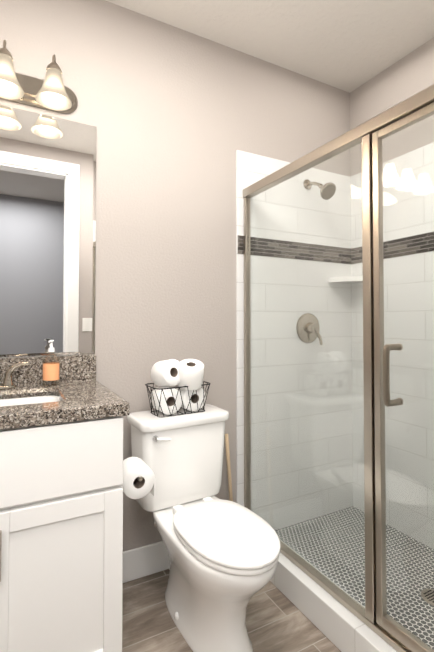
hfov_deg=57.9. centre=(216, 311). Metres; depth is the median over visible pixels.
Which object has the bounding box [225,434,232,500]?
plunger
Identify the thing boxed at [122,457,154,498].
toilet paper roll
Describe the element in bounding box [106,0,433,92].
ceiling
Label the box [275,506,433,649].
shower floor
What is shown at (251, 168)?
wall tile
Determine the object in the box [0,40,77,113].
sconce
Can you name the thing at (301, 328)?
shower valve
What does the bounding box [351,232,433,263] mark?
mosaic
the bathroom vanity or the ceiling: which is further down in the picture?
the bathroom vanity
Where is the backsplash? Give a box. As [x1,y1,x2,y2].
[0,354,95,385]
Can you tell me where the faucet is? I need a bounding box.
[0,362,28,389]
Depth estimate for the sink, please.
1.48 m
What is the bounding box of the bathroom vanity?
[0,354,129,651]
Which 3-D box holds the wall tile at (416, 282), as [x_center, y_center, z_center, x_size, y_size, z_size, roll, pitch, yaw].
[1.270,0.174,1.704,0.012,2.100,1.758,1,-1,-28]
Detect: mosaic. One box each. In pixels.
[238,235,350,263]
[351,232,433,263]
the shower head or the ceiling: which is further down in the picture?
the shower head
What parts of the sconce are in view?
bulb, lamp shade, lamp shade, bulb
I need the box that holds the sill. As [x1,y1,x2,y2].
[270,539,396,651]
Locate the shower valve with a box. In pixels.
[296,313,322,344]
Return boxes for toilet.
[127,359,279,651]
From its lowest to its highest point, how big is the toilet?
1.016 m
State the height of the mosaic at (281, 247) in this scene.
0.100 m
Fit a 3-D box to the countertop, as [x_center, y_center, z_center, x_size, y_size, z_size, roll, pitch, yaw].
[-0.750,0.307,1.298,0.788,0.030,0.534,1,-1,-28]
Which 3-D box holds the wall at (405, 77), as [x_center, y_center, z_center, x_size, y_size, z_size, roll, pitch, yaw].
[1.345,-0.101,1.689,0.100,2.650,1.890,1,-1,-28]
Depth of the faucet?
1.50 m
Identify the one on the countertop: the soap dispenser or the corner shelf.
the soap dispenser
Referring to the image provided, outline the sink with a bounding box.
[0,395,60,401]
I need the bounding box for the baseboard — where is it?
[123,541,168,582]
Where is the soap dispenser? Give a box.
[43,340,58,385]
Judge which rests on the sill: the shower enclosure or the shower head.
the shower enclosure
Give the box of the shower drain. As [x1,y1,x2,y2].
[421,589,433,605]
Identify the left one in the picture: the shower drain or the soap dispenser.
the soap dispenser
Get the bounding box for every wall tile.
[236,150,352,529]
[351,142,433,548]
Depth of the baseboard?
1.82 m
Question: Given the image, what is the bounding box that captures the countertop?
[0,380,129,425]
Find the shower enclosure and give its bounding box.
[243,84,433,651]
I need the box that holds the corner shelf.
[328,276,362,283]
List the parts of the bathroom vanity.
door, drawer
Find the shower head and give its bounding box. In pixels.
[303,179,335,199]
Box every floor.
[122,569,340,651]
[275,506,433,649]
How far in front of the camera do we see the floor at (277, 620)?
1.53 m
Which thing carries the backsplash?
attached to the wall at (177, 117)
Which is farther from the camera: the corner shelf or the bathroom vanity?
the corner shelf
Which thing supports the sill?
on the floor at (277, 620)
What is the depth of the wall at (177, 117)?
1.91 m
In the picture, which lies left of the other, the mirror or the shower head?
the mirror
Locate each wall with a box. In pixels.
[0,0,349,551]
[350,37,433,176]
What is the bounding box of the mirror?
[0,105,96,357]

